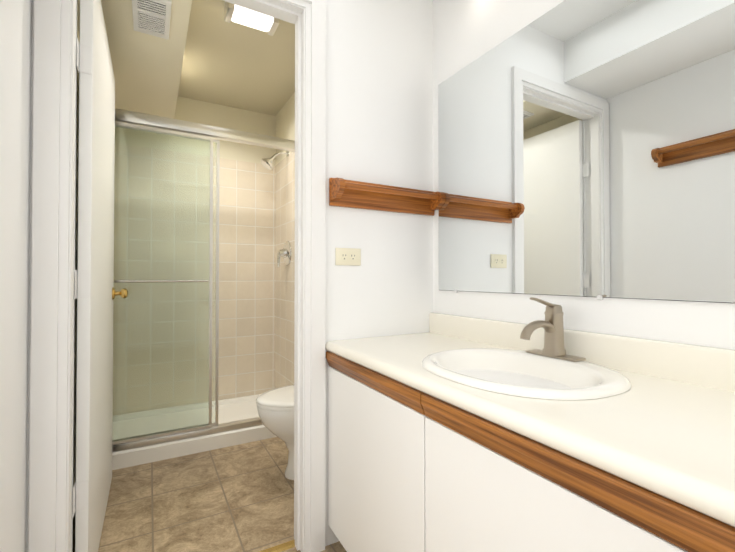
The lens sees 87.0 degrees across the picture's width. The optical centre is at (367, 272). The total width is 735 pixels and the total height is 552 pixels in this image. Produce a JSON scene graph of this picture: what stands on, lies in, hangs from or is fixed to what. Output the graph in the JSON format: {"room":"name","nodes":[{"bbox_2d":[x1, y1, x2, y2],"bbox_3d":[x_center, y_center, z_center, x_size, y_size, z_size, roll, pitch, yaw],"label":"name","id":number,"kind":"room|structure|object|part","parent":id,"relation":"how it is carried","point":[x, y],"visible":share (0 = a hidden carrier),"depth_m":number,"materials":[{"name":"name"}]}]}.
{"room":"bathroom","nodes":[
{"label":"bathroom","id":0,"kind":"room"},
{"bbox_2d":[0,0,79,551],"bbox_3d":[-0.575,-0.165,0.320,0.100,2.440,3.950,0,-1,-29],"label":"wall","id":1,"kind":"structure","parent":0,"point":[15,66],"depth_m":0.98,"materials":[{"name":"white paint"}]},
{"bbox_2d":[113,96,275,414],"bbox_3d":[-1.200,-0.131,3.151,1.582,2.440,0.100,0,-1,-29],"label":"wall","id":2,"kind":"structure","parent":0,"point":[246,272],"depth_m":3.03,"materials":[{"name":"tile"}]},
{"bbox_2d":[72,437,346,551],"bbox_3d":[-0.093,1.094,1.063,1.682,0.060,4.800,0,-1,-29],"label":"floor","id":3,"kind":"structure","parent":0,"point":[238,498],"depth_m":1.79,"materials":[{"name":"tile"}]},
{"bbox_2d":[112,108,294,469],"bbox_3d":[-1.140,0.088,2.683,1.226,1.990,0.764,0,-1,-29],"label":"shower","id":4,"kind":"object","parent":3,"relation":"on","point":[145,437],"visible":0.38,"depth_m":2.34,"materials":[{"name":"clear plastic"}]},
{"bbox_3d":[-1.221,0.055,2.254,0.594,1.787,0.006,0,-1,-29],"label":"panel glass","id":5,"kind":"part","parent":4,"relation":"part of","materials":[{"name":"clear glass"}]},
{"bbox_3d":[-1.221,-0.832,2.265,0.594,0.017,0.012,0,-1,-29],"label":"panel rail","id":6,"kind":"part","parent":4,"relation":"part of","materials":[{"name":"silver metal"}]},
{"bbox_3d":[-1.197,0.055,2.296,0.596,1.787,0.006,0,-1,-29],"label":"panel glass","id":7,"kind":"part","parent":4,"relation":"part of","materials":[{"name":"clear glass"}]},
{"bbox_3d":[-1.197,-0.832,2.307,0.596,0.017,0.012,0,-1,-29],"label":"panel rail","id":8,"kind":"part","parent":4,"relation":"part of","materials":[{"name":"silver metal"}]},
{"bbox_2d":[256,385,293,479],"bbox_3d":[-0.251,0.684,2.124,0.695,0.785,0.512,0,-1,-29],"label":"toilet","id":9,"kind":"object","parent":3,"relation":"on","point":[275,407],"visible":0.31,"depth_m":1.95,"materials":[{"name":"white ceramic"}]},
{"bbox_3d":[-0.353,0.675,2.092,0.486,0.017,0.380,0,-1,-29],"label":"seat","id":10,"kind":"part","parent":9,"relation":"part of","materials":[{"name":"white ceramic"}]},
{"bbox_3d":[-0.353,0.654,2.092,0.486,0.022,0.380,0,-1,-29],"label":"lid","id":11,"kind":"part","parent":9,"relation":"part of","materials":[{"name":"white ceramic"}]},
{"bbox_2d":[259,539,294,551],"bbox_3d":[-0.595,1.065,1.362,0.711,0.006,0.043,0,-1,-29],"label":"trim","id":12,"kind":"structure","parent":3,"relation":"on","point":[284,546],"depth_m":1.50,"materials":[{"name":"gold metal"}]},
{"bbox_2d":[326,357,734,551],"bbox_3d":[0.507,0.681,0.847,0.555,0.760,1.828,0,-1,-29],"label":"bathroom vanity","id":13,"kind":"object","parent":3,"relation":"on","point":[456,433],"depth_m":0.87,"materials":[{"name":"white laminate"}]},
{"bbox_3d":[0.002,0.674,1.252,0.028,0.620,0.624,0,-1,-29],"label":"door","id":14,"kind":"part","parent":13,"relation":"part of","materials":[{"name":"white laminate"}]},
{"bbox_2d":[325,333,734,540],"bbox_3d":[0.504,0.309,0.844,0.568,0.096,1.838,0,-1,-29],"label":"countertop","id":15,"kind":"structure","parent":13,"relation":"on","point":[670,445],"depth_m":0.66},
{"bbox_3d":[-0.003,0.334,1.253,0.040,0.056,0.624,0,-1,-29],"label":"oak rail","id":16,"kind":"part","parent":15,"relation":"part of","materials":[{"name":"brown wood"}]},
{"bbox_2d":[389,341,672,412],"bbox_3d":[0.400,0.316,1.053,0.452,0.136,0.524,0,-1,-29],"label":"sink","id":17,"kind":"object","parent":15,"relation":"in","point":[499,368],"depth_m":1.05,"materials":[{"name":"white ceramic"}]},
{"bbox_2d":[517,297,584,360],"bbox_3d":[0.514,0.160,1.133,0.180,0.178,0.164,0,-1,-29],"label":"faucet","id":18,"kind":"object","parent":15,"relation":"on","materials":[{"name":"silver metal"}]},
{"bbox_3d":[0.295,0.328,0.699,0.040,0.056,0.626,0,-1,-29],"label":"oak rail","id":19,"kind":"part","parent":15,"relation":"part of","materials":[{"name":"brown wood"}]},
{"bbox_3d":[0.300,0.668,0.698,0.028,0.620,0.626,0,-1,-29],"label":"door","id":20,"kind":"part","parent":13,"relation":"part of","materials":[{"name":"white laminate"}]},
{"bbox_2d":[26,0,432,551],"bbox_3d":[-0.336,-0.151,1.463,1.437,2.440,0.050,0,-1,-29],"label":"wall","id":21,"kind":"structure","parent":0,"point":[379,91],"depth_m":1.65,"materials":[{"name":"white paint"}]},
{"bbox_2d":[29,0,325,551],"bbox_3d":[-0.553,-0.018,1.301,0.883,2.170,0.018,0,-1,-29],"label":"trim","id":22,"kind":"structure","parent":21,"relation":"attached to","point":[49,297],"depth_m":1.11,"materials":[{"name":"white wood"}]},
{"bbox_2d":[335,248,360,265],"bbox_3d":[-0.078,-0.065,1.574,0.114,0.070,0.007,0,-1,-29],"label":"electrical outlet plate","id":23,"kind":"object","parent":21,"relation":"attached to","point":[348,261],"depth_m":1.57,"materials":[{"name":"beige plastic"}]},
{"bbox_2d":[341,253,347,260],"bbox_3d":[-0.093,-0.065,1.562,0.028,0.033,0.002,0,-1,-29],"label":"outlet","id":24,"kind":"object","parent":23,"relation":"attached to","point":[344,255],"depth_m":1.56,"materials":[{"name":"beige plastic"}]},
{"bbox_2d":[350,253,355,260],"bbox_3d":[-0.059,-0.065,1.581,0.028,0.033,0.002,0,-1,-29],"label":"outlet","id":25,"kind":"object","parent":23,"relation":"attached to","point":[351,258],"depth_m":1.58,"materials":[{"name":"beige plastic"}]},
{"bbox_2d":[329,178,445,215],"bbox_3d":[0.097,-0.319,1.623,0.521,0.110,0.097,0,-1,-29],"label":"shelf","id":26,"kind":"object","parent":21,"relation":"attached to","point":[357,194],"visible":1,"depth_m":1.63,"materials":[{"name":"brown wood"}]},
{"bbox_2d":[429,313,734,392],"bbox_3d":[0.742,0.218,0.979,0.022,0.090,1.838,0,-1,-29],"label":"backsplash","id":27,"kind":"structure","parent":21,"relation":"attached to","point":[702,365],"depth_m":1.03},
{"bbox_2d":[178,0,294,115],"bbox_3d":[-0.798,-1.401,2.348,1.682,0.080,1.920,0,-1,-29],"label":"ceiling","id":28,"kind":"structure","parent":0,"point":[236,65],"depth_m":2.50,"materials":[{"name":"beige paint"}]},
{"bbox_2d":[77,0,191,118],"bbox_3d":[-1.239,-1.244,2.070,0.442,0.240,1.770,0,-1,-29],"label":"soffit","id":29,"kind":"structure","parent":28,"relation":"attached to","point":[147,68],"depth_m":2.03,"materials":[{"name":"beige paint"}]},
{"bbox_2d":[132,0,171,39],"bbox_3d":[-0.944,-1.119,1.695,0.144,0.017,0.290,0,-1,-29],"label":"air vent grille","id":30,"kind":"object","parent":29,"relation":"attached to","point":[152,17],"visible":1,"depth_m":1.69,"materials":[{"name":"white metal"}]},
{"bbox_2d":[224,1,278,35],"bbox_3d":[-0.589,-1.320,1.977,0.250,0.090,0.120,0,-1,-29],"label":"light","id":31,"kind":"object","parent":28,"relation":"attached to","point":[249,17],"visible":0.79,"depth_m":1.96,"materials":[{"name":"white plastic"}]},
{"bbox_2d":[231,5,272,31],"bbox_3d":[-0.589,-1.305,1.977,0.190,0.050,0.112,0,-1,-29],"label":"diffuser","id":32,"kind":"object","parent":31,"relation":"attached to","point":[241,15],"depth_m":1.96,"materials":[{"name":"white plastic"}]},
{"bbox_2d":[275,92,294,387],"bbox_3d":[-0.455,-0.132,3.082,0.350,2.440,0.750,0,-1,-29],"label":"wall","id":33,"kind":"structure","parent":0,"point":[284,233],"depth_m":3.08,"materials":[{"name":"tile"}]},
{"bbox_2d":[261,151,288,169],"bbox_3d":[-0.716,-0.875,2.984,0.208,0.173,0.106,0,-1,-29],"label":"shower head","id":34,"kind":"object","parent":33,"relation":"attached to","point":[266,163],"visible":1,"depth_m":2.95},
{"bbox_3d":[-0.683,-0.906,3.003,0.130,0.076,0.019,0,-1,-29],"label":"arm","id":35,"kind":"part","parent":34,"relation":"part of"},
{"bbox_2d":[277,241,290,266],"bbox_3d":[-0.665,-0.144,3.004,0.090,0.208,0.190,0,-1,-29],"label":"shower valve","id":36,"kind":"object","parent":33,"relation":"attached to","point":[285,252],"visible":1,"depth_m":2.98,"materials":[{"name":"silver metal"}]},
{"bbox_3d":[-0.678,-0.100,2.976,0.039,0.118,0.061,0,-1,-29],"label":"shower valve lever","id":37,"kind":"part","parent":36,"relation":"part of","materials":[{"name":"silver metal"}]},
{"bbox_2d":[433,0,564,191],"bbox_3d":[0.509,-0.820,1.538,0.100,0.896,0.653,0,-1,-29],"label":"wall","id":38,"kind":"structure","parent":0,"point":[466,33],"depth_m":1.61,"materials":[{"name":"white paint"}]},
{"bbox_2d":[433,0,734,349],"bbox_3d":[0.791,-0.344,1.018,0.110,1.036,1.829,0,-1,-29],"label":"mirror","id":39,"kind":"object","parent":38,"relation":"attached to","point":[586,148],"depth_m":1.13,"materials":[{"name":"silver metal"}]},
{"bbox_3d":[-0.345,-0.151,1.515,1.472,2.440,0.050,0,-1,-29],"label":"wall","id":40,"kind":"structure","parent":0,"visible":0},
{"bbox_2d":[72,0,127,551],"bbox_3d":[-1.083,0.024,1.624,0.105,2.069,0.933,0,-1,-29],"label":"door","id":41,"kind":"structure","parent":40,"relation":"in","point":[94,406],"depth_m":1.32,"materials":[{"name":"white wood"}]},
{"bbox_3d":[-0.909,0.704,1.200,0.002,0.090,0.038,0,-1,-29],"label":"door hinge leaf","id":42,"kind":"part","parent":41,"relation":"part of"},
{"bbox_3d":[-0.909,0.036,1.208,0.002,0.090,0.038,0,-1,-29],"label":"door hinge leaf","id":43,"kind":"part","parent":41,"relation":"part of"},
{"bbox_2d":[75,481,75,510],"bbox_3d":[-0.918,0.704,1.223,0.010,0.090,0.010,0,-1,-29],"label":"barrel","id":44,"kind":"object","parent":41,"relation":"attached to","point":[75,495],"visible":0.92,"depth_m":1.22,"materials":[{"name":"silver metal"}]},
{"bbox_3d":[-0.909,-0.684,1.217,0.002,0.090,0.038,0,-1,-29],"label":"door hinge leaf","id":45,"kind":"part","parent":41,"relation":"part of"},
{"bbox_3d":[-0.902,0.704,1.224,0.031,0.090,0.002,0,-1,-29],"label":"door hinge leaf","id":46,"kind":"part","parent":41,"relation":"part of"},
{"bbox_3d":[-0.902,0.036,1.232,0.031,0.090,0.002,0,-1,-29],"label":"door hinge leaf","id":47,"kind":"part","parent":41,"relation":"part of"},
{"bbox_3d":[-0.902,-0.684,1.241,0.031,0.090,0.002,0,-1,-29],"label":"door hinge leaf","id":48,"kind":"part","parent":41,"relation":"part of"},
{"bbox_3d":[-1.261,0.105,1.978,0.068,0.062,0.062,0,-1,-29],"label":"inside door knob","id":49,"kind":"part","parent":41,"relation":"part of","materials":[{"name":"gold metal"}]},
{"bbox_2d":[66,0,304,551],"bbox_3d":[-0.586,-0.017,1.360,0.883,2.170,0.119,0,-1,-29],"label":"door frame","id":50,"kind":"structure","parent":40,"relation":"attached to","point":[287,11],"depth_m":1.49,"materials":[{"name":"white wood"}]}
]}

